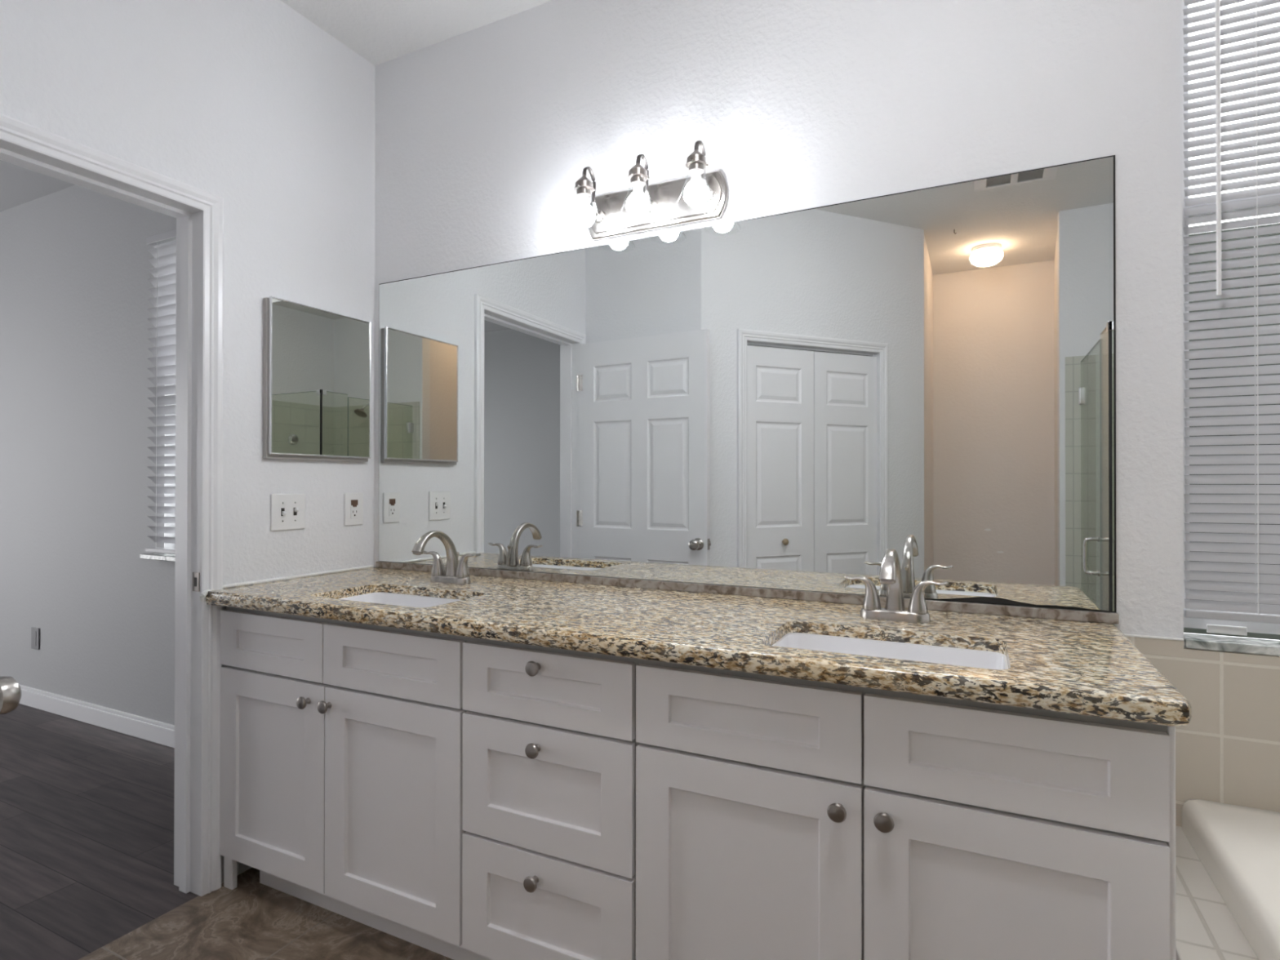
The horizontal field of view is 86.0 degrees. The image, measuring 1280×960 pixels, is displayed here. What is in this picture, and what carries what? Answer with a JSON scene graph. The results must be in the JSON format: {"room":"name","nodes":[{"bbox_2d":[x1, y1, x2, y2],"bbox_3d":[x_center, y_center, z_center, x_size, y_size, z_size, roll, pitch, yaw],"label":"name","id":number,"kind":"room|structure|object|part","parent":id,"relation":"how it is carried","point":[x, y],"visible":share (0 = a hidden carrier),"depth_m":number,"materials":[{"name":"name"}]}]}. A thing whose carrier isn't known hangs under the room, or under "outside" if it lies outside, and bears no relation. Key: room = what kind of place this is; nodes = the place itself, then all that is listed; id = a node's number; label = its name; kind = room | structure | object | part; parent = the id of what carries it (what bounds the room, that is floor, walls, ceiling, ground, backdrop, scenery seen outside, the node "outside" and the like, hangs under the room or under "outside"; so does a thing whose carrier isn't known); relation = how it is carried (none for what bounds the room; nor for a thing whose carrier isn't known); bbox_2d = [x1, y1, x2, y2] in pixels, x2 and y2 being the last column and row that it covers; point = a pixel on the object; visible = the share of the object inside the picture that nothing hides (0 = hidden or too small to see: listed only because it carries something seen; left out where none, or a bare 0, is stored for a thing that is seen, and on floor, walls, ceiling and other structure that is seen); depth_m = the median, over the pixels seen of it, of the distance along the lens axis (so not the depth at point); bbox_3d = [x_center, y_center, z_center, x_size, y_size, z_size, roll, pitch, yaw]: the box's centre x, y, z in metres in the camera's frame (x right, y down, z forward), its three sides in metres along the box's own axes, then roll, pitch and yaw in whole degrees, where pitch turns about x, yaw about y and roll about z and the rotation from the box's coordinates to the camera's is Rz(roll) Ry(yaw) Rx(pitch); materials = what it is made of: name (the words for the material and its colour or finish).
{"room":"bathroom","nodes":[
{"label":"bathroom","id":0,"kind":"room"},
{"bbox_2d":[0,675,21,714],"bbox_3d":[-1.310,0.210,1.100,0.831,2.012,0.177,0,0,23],"label":"door knob","id":1,"kind":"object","parent":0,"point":[10,689],"depth_m":1.02,"materials":[{"name":"silver metal"}]},
{"bbox_2d":[0,160,75,212],"bbox_3d":[-3.867,-1.600,1.955,4.285,0.100,3.965,0,0,26],"label":"ceiling","id":2,"kind":"structure","parent":0,"point":[19,185],"depth_m":3.60,"materials":[{"name":"grey paint"}]},
{"bbox_2d":[0,185,176,724],"bbox_3d":[-2.972,-0.152,3.653,4.185,2.780,0.115,0,0,26],"label":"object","id":3,"kind":"structure","parent":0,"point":[74,264],"depth_m":3.55,"materials":[{"name":"grey paint"}]},
{"bbox_2d":[31,626,39,649],"bbox_3d":[-3.298,0.864,3.740,0.080,0.118,0.008,0,0,26],"label":"wall outlet","id":4,"kind":"object","parent":3,"relation":"attached to","point":[34,631],"visible":1,"depth_m":3.73,"materials":[{"name":"grey plastic"}]},
{"bbox_2d":[32,631,35,645],"bbox_3d":[-3.300,0.864,3.737,0.034,0.080,0.003,0,0,26],"label":"socket","id":5,"kind":"object","parent":4,"relation":"attached to","point":[33,632],"depth_m":3.74,"materials":[{"name":"grey plastic"}]},
{"bbox_2d":[145,229,176,554],"bbox_3d":[-1.822,-0.401,2.986,1.062,1.471,0.045,0,0,26],"label":"window blind","id":6,"kind":"object","parent":3,"relation":"attached to","point":[164,251],"visible":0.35,"depth_m":3.17,"materials":[{"name":"grey plastic"}]},
{"bbox_3d":[-1.823,0.326,2.983,1.058,0.018,0.045,0,0,26],"label":"rail","id":7,"kind":"part","parent":6,"relation":"part of","materials":[{"name":"grey plastic"}]},
{"bbox_3d":[-1.822,-1.119,2.989,1.062,0.035,0.040,0,0,26],"label":"head rail","id":8,"kind":"part","parent":6,"relation":"part of","materials":[{"name":"grey plastic"}]},
{"bbox_2d":[18,684,174,747],"bbox_3d":[-3.001,1.188,3.590,4.185,0.100,0.014,0,0,26],"label":"baseboard","id":9,"kind":"structure","parent":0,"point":[139,726],"depth_m":3.43,"materials":[{"name":"white wood"}]},
{"bbox_2d":[140,553,174,561],"bbox_3d":[-1.826,0.358,3.014,1.115,0.021,0.095,0,0,26],"label":"window sill","id":10,"kind":"structure","parent":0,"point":[168,557],"depth_m":3.16,"materials":[{"name":"grey stone"}]},
{"bbox_2d":[0,0,375,883],"bbox_3d":[-1.419,-0.180,1.940,0.115,2.824,1.585,0,0,26],"label":"wall","id":11,"kind":"structure","parent":0,"point":[251,104],"depth_m":2.18,"materials":[{"name":"white paint"}]},
{"bbox_2d":[0,140,201,895],"bbox_3d":[-1.547,0.205,1.679,0.116,2.051,0.892,0,0,26],"label":"trim","id":12,"kind":"structure","parent":11,"relation":"attached to","point":[189,219],"depth_m":2.05,"materials":[{"name":"white wood"}]},
{"bbox_3d":[-1.323,0.304,2.045,0.032,0.057,0.004,0,0,26],"label":"strike plate","id":13,"kind":"part","parent":12,"relation":"part of","materials":[{"name":"silver metal"}]},
{"bbox_2d":[0,113,223,896],"bbox_3d":[-1.487,0.185,1.650,0.019,2.091,0.972,0,0,26],"label":"trim","id":14,"kind":"structure","parent":11,"relation":"attached to","point":[13,131],"depth_m":2.04,"materials":[{"name":"white wood"}]},
{"bbox_2d":[199,564,373,601],"bbox_3d":[-1.161,0.342,2.320,0.019,0.042,0.652,0,0,25],"label":"trim","id":15,"kind":"structure","parent":11,"relation":"attached to","point":[205,593],"depth_m":2.26,"materials":[{"name":"white wood"}]},
{"bbox_2d":[271,493,305,530],"bbox_3d":[-1.169,0.106,2.291,0.020,0.121,0.126,0,0,26],"label":"light switch","id":16,"kind":"object","parent":11,"relation":"attached to","point":[287,510],"visible":1,"depth_m":2.29,"materials":[{"name":"white plastic"}]},
{"bbox_2d":[262,296,371,462],"bbox_3d":[-1.113,-0.331,2.394,0.031,0.523,0.413,0,0,26],"label":"medicine cabinet","id":17,"kind":"object","parent":11,"relation":"attached to","point":[317,362],"visible":1,"depth_m":2.36,"materials":[{"name":"grey metal"}]},
{"bbox_2d":[344,493,363,525],"bbox_3d":[-1.056,0.107,2.533,0.010,0.119,0.083,0,0,26],"label":"wall outlet","id":18,"kind":"object","parent":11,"relation":"attached to","point":[353,502],"visible":1,"depth_m":2.53,"materials":[{"name":"white plastic"}]},
{"bbox_2d":[351,505,358,518],"bbox_3d":[-1.054,0.118,2.533,0.003,0.046,0.033,0,0,26],"label":"socket","id":19,"kind":"object","parent":18,"relation":"attached to","point":[354,508],"depth_m":2.53,"materials":[{"name":"grey plastic"}]},
{"bbox_2d":[0,703,453,959],"bbox_3d":[-2.153,1.267,1.041,8.160,0.080,4.065,0,0,26],"label":"floor","id":20,"kind":"structure","parent":0,"point":[86,810],"depth_m":2.11,"materials":[{"name":"wood"}]},
{"bbox_2d":[219,606,479,959],"bbox_3d":[-0.727,0.805,2.118,0.930,0.856,0.622,0,0,26],"label":"base cabinet","id":21,"kind":"object","parent":20,"relation":"on","point":[340,742],"visible":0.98,"depth_m":1.84,"materials":[{"name":"grey wood"}]},
{"bbox_3d":[-1.239,1.181,2.076,0.040,0.102,0.017,0,0,26],"label":"corner leg","id":22,"kind":"part","parent":21,"relation":"part of","materials":[{"name":"white paint"}]},
{"bbox_3d":[-1.065,0.475,1.982,0.446,0.162,0.018,0,0,26],"label":"false drawer","id":23,"kind":"part","parent":21,"relation":"part of","materials":[{"name":"white paint"}]},
{"bbox_3d":[-1.062,0.848,1.979,0.454,0.565,0.018,0,0,26],"label":"cabinet door","id":24,"kind":"part","parent":21,"relation":"part of","materials":[{"name":"white paint"}]},
{"bbox_3d":[-0.925,0.611,1.886,0.034,0.034,0.029,0,0,26],"label":"knob","id":25,"kind":"part","parent":21,"relation":"part of","materials":[{"name":"silver metal"}]},
{"bbox_3d":[-0.850,0.611,1.849,0.034,0.034,0.029,0,0,26],"label":"knob","id":26,"kind":"part","parent":21,"relation":"part of","materials":[{"name":"silver metal"}]},
{"bbox_3d":[-0.647,0.474,1.776,0.478,0.162,0.018,0,0,26],"label":"false drawer","id":27,"kind":"part","parent":21,"relation":"part of","materials":[{"name":"white paint"}]},
{"bbox_3d":[-0.644,0.847,1.773,0.470,0.565,0.018,0,0,26],"label":"cabinet door","id":28,"kind":"part","parent":21,"relation":"part of","materials":[{"name":"white paint"}]},
{"bbox_2d":[462,636,637,959],"bbox_3d":[-0.099,0.804,1.809,0.470,0.856,0.622,0,0,26],"label":"base cabinet","id":29,"kind":"object","parent":20,"relation":"on","point":[549,744],"visible":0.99,"depth_m":1.55,"materials":[{"name":"grey wood"}]},
{"bbox_3d":[-0.244,0.910,1.549,0.034,0.034,0.029,0,0,26],"label":"knob","id":30,"kind":"part","parent":29,"relation":"part of","materials":[{"name":"silver metal"}]},
{"bbox_3d":[-0.240,0.610,1.549,0.034,0.034,0.029,0,0,26],"label":"knob","id":31,"kind":"part","parent":29,"relation":"part of","materials":[{"name":"silver metal"}]},
{"bbox_3d":[-0.240,0.425,1.550,0.034,0.034,0.029,0,0,26],"label":"knob","id":32,"kind":"part","parent":29,"relation":"part of","materials":[{"name":"silver metal"}]},
{"bbox_3d":[-0.220,0.992,1.563,0.460,0.274,0.018,0,0,26],"label":"drawer","id":33,"kind":"part","parent":29,"relation":"part of","materials":[{"name":"white paint"}]},
{"bbox_3d":[-0.219,0.705,1.564,0.460,0.282,0.018,0,0,26],"label":"drawer","id":34,"kind":"part","parent":29,"relation":"part of","materials":[{"name":"white paint"}]},
{"bbox_3d":[-0.219,0.474,1.565,0.460,0.162,0.018,0,0,26],"label":"drawer","id":35,"kind":"part","parent":29,"relation":"part of","materials":[{"name":"white paint"}]},
{"bbox_2d":[635,658,1176,959],"bbox_3d":[0.527,0.803,1.500,0.926,0.856,0.622,0,0,26],"label":"base cabinet","id":36,"kind":"object","parent":20,"relation":"on","point":[778,818],"visible":0.92,"depth_m":1.23,"materials":[{"name":"grey wood"}]},
{"bbox_3d":[0.201,0.473,1.358,0.458,0.162,0.018,0,0,26],"label":"false drawer","id":37,"kind":"part","parent":36,"relation":"part of","materials":[{"name":"white paint"}]},
{"bbox_3d":[0.201,0.846,1.357,0.458,0.565,0.018,0,0,26],"label":"cabinet door","id":38,"kind":"part","parent":36,"relation":"part of","materials":[{"name":"white paint"}]},
{"bbox_3d":[0.361,0.605,1.253,0.034,0.034,0.029,0,0,26],"label":"knob","id":39,"kind":"part","parent":36,"relation":"part of","materials":[{"name":"silver metal"}]},
{"bbox_3d":[0.433,0.605,1.217,0.034,0.034,0.029,0,0,26],"label":"knob","id":40,"kind":"part","parent":36,"relation":"part of","materials":[{"name":"silver metal"}]},
{"bbox_3d":[0.612,0.473,1.155,0.448,0.162,0.018,0,0,26],"label":"false drawer","id":41,"kind":"part","parent":36,"relation":"part of","materials":[{"name":"white paint"}]},
{"bbox_3d":[0.612,0.845,1.154,0.448,0.565,0.018,0,0,26],"label":"cabinet door","id":42,"kind":"part","parent":36,"relation":"part of","materials":[{"name":"white paint"}]},
{"bbox_3d":[0.948,0.802,1.315,0.008,0.856,0.583,0,0,26],"label":"panel","id":43,"kind":"part","parent":36,"relation":"part of","materials":[{"name":"white paint"}]},
{"bbox_2d":[280,0,552,66],"bbox_3d":[-0.227,-1.639,0.105,3.870,0.080,4.065,0,0,26],"label":"ceiling","id":44,"kind":"structure","parent":0,"point":[379,31],"depth_m":2.36,"materials":[{"name":"white paint"}]},
{"bbox_2d":[373,0,1279,656],"bbox_3d":[0.690,-0.179,1.849,3.750,2.824,0.115,0,0,26],"label":"wall","id":45,"kind":"structure","parent":0,"point":[485,135],"depth_m":1.87,"materials":[{"name":"white paint"}]},
{"bbox_2d":[565,140,728,240],"bbox_3d":[0.007,-0.863,2.026,0.476,0.194,0.174,0,0,26],"label":"vanity light","id":46,"kind":"object","parent":45,"relation":"attached to","point":[700,197],"visible":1,"depth_m":2.05,"materials":[{"name":"silver metal"}]},
{"bbox_3d":[-0.170,-0.799,2.078,0.068,0.067,0.068,0,0,26],"label":"bulb","id":47,"kind":"part","parent":46,"relation":"part of","materials":[{"name":"white glass"}]},
{"bbox_3d":[-0.170,-0.847,2.079,0.034,0.028,0.034,0,0,26],"label":"bulb","id":48,"kind":"part","parent":46,"relation":"part of","materials":[{"name":"white glass"}]},
{"bbox_3d":[-0.149,-0.893,2.120,0.014,0.132,0.100,0,0,26],"label":"arm","id":49,"kind":"part","parent":46,"relation":"part of","materials":[{"name":"silver metal"}]},
{"bbox_3d":[-0.006,-0.800,1.998,0.068,0.067,0.068,0,0,26],"label":"bulb","id":50,"kind":"part","parent":46,"relation":"part of","materials":[{"name":"white glass"}]},
{"bbox_3d":[-0.006,-0.847,1.998,0.034,0.028,0.034,0,0,26],"label":"bulb","id":51,"kind":"part","parent":46,"relation":"part of","materials":[{"name":"white glass"}]},
{"bbox_3d":[0.014,-0.894,2.040,0.014,0.132,0.100,0,0,26],"label":"arm","id":52,"kind":"part","parent":46,"relation":"part of","materials":[{"name":"silver metal"}]},
{"bbox_3d":[0.040,-0.835,2.092,0.472,0.136,0.026,0,0,26],"label":"plate","id":53,"kind":"part","parent":46,"relation":"part of","materials":[{"name":"silver metal"}]},
{"bbox_3d":[0.157,-0.800,1.917,0.068,0.067,0.068,0,0,26],"label":"bulb","id":54,"kind":"part","parent":46,"relation":"part of","materials":[{"name":"white glass"}]},
{"bbox_3d":[0.157,-0.848,1.918,0.034,0.028,0.034,0,0,26],"label":"bulb","id":55,"kind":"part","parent":46,"relation":"part of","materials":[{"name":"white glass"}]},
{"bbox_3d":[0.177,-0.894,1.960,0.014,0.132,0.100,0,0,26],"label":"arm","id":56,"kind":"part","parent":46,"relation":"part of","materials":[{"name":"silver metal"}]},
{"bbox_2d":[205,567,1191,726],"bbox_3d":[-0.101,0.351,1.812,2.359,0.040,0.644,0,0,26],"label":"countertop","id":57,"kind":"structure","parent":45,"relation":"attached to","point":[1081,668],"depth_m":1.52,"materials":[{"name":"stone"}]},
{"bbox_2d":[338,591,459,607],"bbox_3d":[-0.697,0.439,1.983,0.473,0.162,0.288,0,0,26],"label":"sink","id":58,"kind":"object","parent":57,"relation":"in","point":[398,599],"visible":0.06,"depth_m":2.14,"materials":[{"name":"white ceramic"}]},
{"bbox_2d":[411,530,480,584],"bbox_3d":[-0.641,0.246,2.173,0.233,0.173,0.197,0,0,26],"label":"faucet","id":59,"kind":"object","parent":57,"relation":"on","point":[457,572],"visible":1,"depth_m":2.20,"materials":[{"name":"silver metal"}]},
{"bbox_3d":[-0.681,0.273,2.257,0.087,0.076,0.043,0,0,26],"label":"handle","id":60,"kind":"part","parent":59,"relation":"part of","materials":[{"name":"silver metal"}]},
{"bbox_3d":[-0.643,0.235,2.170,0.045,0.151,0.189,0,0,26],"label":"spout","id":61,"kind":"part","parent":59,"relation":"part of","materials":[{"name":"silver metal"}]},
{"bbox_3d":[-0.615,0.321,2.225,0.158,0.023,0.057,0,0,26],"label":"plate","id":62,"kind":"part","parent":59,"relation":"part of","materials":[{"name":"silver metal"}]},
{"bbox_3d":[-0.549,0.273,2.193,0.087,0.076,0.043,0,0,26],"label":"handle","id":63,"kind":"part","parent":59,"relation":"part of","materials":[{"name":"silver metal"}]},
{"bbox_2d":[772,632,1008,669],"bbox_3d":[0.495,0.437,1.396,0.473,0.162,0.288,0,0,26],"label":"sink","id":64,"kind":"object","parent":57,"relation":"in","point":[877,648],"visible":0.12,"depth_m":1.50,"materials":[{"name":"white ceramic"}]},
{"bbox_2d":[844,548,948,623],"bbox_3d":[0.578,0.244,1.575,0.233,0.173,0.197,0,0,26],"label":"faucet","id":65,"kind":"object","parent":57,"relation":"on","point":[890,572],"visible":1,"depth_m":1.60,"materials":[{"name":"silver metal"}]},
{"bbox_3d":[0.538,0.271,1.659,0.087,0.076,0.043,0,0,26],"label":"handle","id":66,"kind":"part","parent":65,"relation":"part of","materials":[{"name":"silver metal"}]},
{"bbox_3d":[0.576,0.233,1.571,0.045,0.151,0.189,0,0,26],"label":"spout","id":67,"kind":"part","parent":65,"relation":"part of","materials":[{"name":"silver metal"}]},
{"bbox_3d":[0.604,0.319,1.626,0.158,0.023,0.057,0,0,26],"label":"plate","id":68,"kind":"part","parent":65,"relation":"part of","materials":[{"name":"silver metal"}]},
{"bbox_3d":[0.669,0.271,1.594,0.087,0.076,0.043,0,0,26],"label":"handle","id":69,"kind":"part","parent":65,"relation":"part of","materials":[{"name":"silver metal"}]},
{"bbox_2d":[375,561,1119,624],"bbox_3d":[0.049,0.320,2.091,2.340,0.024,0.012,0,0,26],"label":"backsplash","id":70,"kind":"structure","parent":45,"relation":"attached to","point":[945,606],"depth_m":1.92,"materials":[{"name":"beige stone"}]},
{"bbox_2d":[378,155,1116,613],"bbox_3d":[0.051,-0.221,2.095,2.330,1.055,0.007,0,0,26],"label":"wall mirror","id":71,"kind":"object","parent":45,"relation":"attached to","point":[797,399],"visible":0.97,"depth_m":1.91,"materials":[{"name":"silver mirror"}]},
{"bbox_2d":[1123,633,1184,640],"bbox_3d":[1.152,0.354,1.548,0.120,0.004,0.010,0,0,26],"label":"trim","id":72,"kind":"structure","parent":45,"relation":"attached to","point":[1125,634],"depth_m":1.54,"materials":[{"name":"white"}]},
{"bbox_2d":[1125,635,1279,826],"bbox_3d":[1.672,0.562,1.292,1.278,0.412,0.008,0,0,26],"label":"wall tile","id":73,"kind":"structure","parent":45,"relation":"attached to","point":[1228,750],"depth_m":1.49,"materials":[{"name":"beige tile"}]},
{"bbox_2d":[1182,0,1279,634],"bbox_3d":[1.683,-0.464,1.395,0.963,1.606,0.040,0,0,26],"label":"window","id":74,"kind":"structure","parent":45,"relation":"in","point":[1194,623],"depth_m":1.58,"materials":[{"name":"white plastic"}]},
{"bbox_2d":[1182,0,1279,624],"bbox_3d":[1.657,-0.478,1.343,0.955,1.577,0.056,0,0,26],"label":"window blind","id":75,"kind":"object","parent":74,"relation":"attached to","point":[1198,493],"visible":0.99,"depth_m":1.52,"materials":[{"name":"grey plastic"}]},
{"bbox_3d":[1.660,0.301,1.347,0.951,0.018,0.020,0,0,26],"label":"rail","id":76,"kind":"part","parent":75,"relation":"part of","materials":[{"name":"grey plastic"}]},
{"bbox_2d":[1183,633,1279,656],"bbox_3d":[1.665,0.361,1.331,0.985,0.020,0.078,0,0,26],"label":"sill marble","id":77,"kind":"structure","parent":45,"relation":"attached to","point":[1223,643],"depth_m":1.49},
{"bbox_2d":[1206,624,1247,635],"bbox_3d":[1.309,0.335,1.531,0.070,0.018,0.007,0,0,26],"label":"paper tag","id":78,"kind":"object","parent":77,"relation":"on","point":[1235,630],"visible":1,"depth_m":1.53,"materials":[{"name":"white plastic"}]},
{"bbox_2d":[1175,826,1258,959],"bbox_3d":[1.280,0.996,0.496,1.278,0.463,1.780,0,0,26],"label":"tiled tub surround","id":79,"kind":"object","parent":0,"point":[1206,929],"depth_m":1.20,"materials":[{"name":"tile"}]},
{"bbox_2d":[1182,799,1279,959],"bbox_3d":[1.347,0.906,0.514,1.158,0.436,1.670,0,0,26],"label":"bathtub","id":80,"kind":"object","parent":79,"relation":"on","point":[1238,846],"visible":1,"depth_m":1.27,"materials":[{"name":"white ceramic"}]},
{"label":"outside","id":81,"kind":"structure","parent":0,"visible":0},
{"bbox_3d":[4.777,1.530,12.115,34.000,0.100,21.840,0,0,26],"label":"ground","id":82,"kind":"structure","parent":81,"visible":0},
{"bbox_2d":[1183,222,1279,639],"bbox_3d":[2.454,0.243,2.452,4.143,2.525,0.620,0,0,26],"label":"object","id":83,"kind":"object","parent":82,"relation":"on","point":[1254,635],"visible":0.02,"depth_m":2.46,"materials":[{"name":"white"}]}
]}

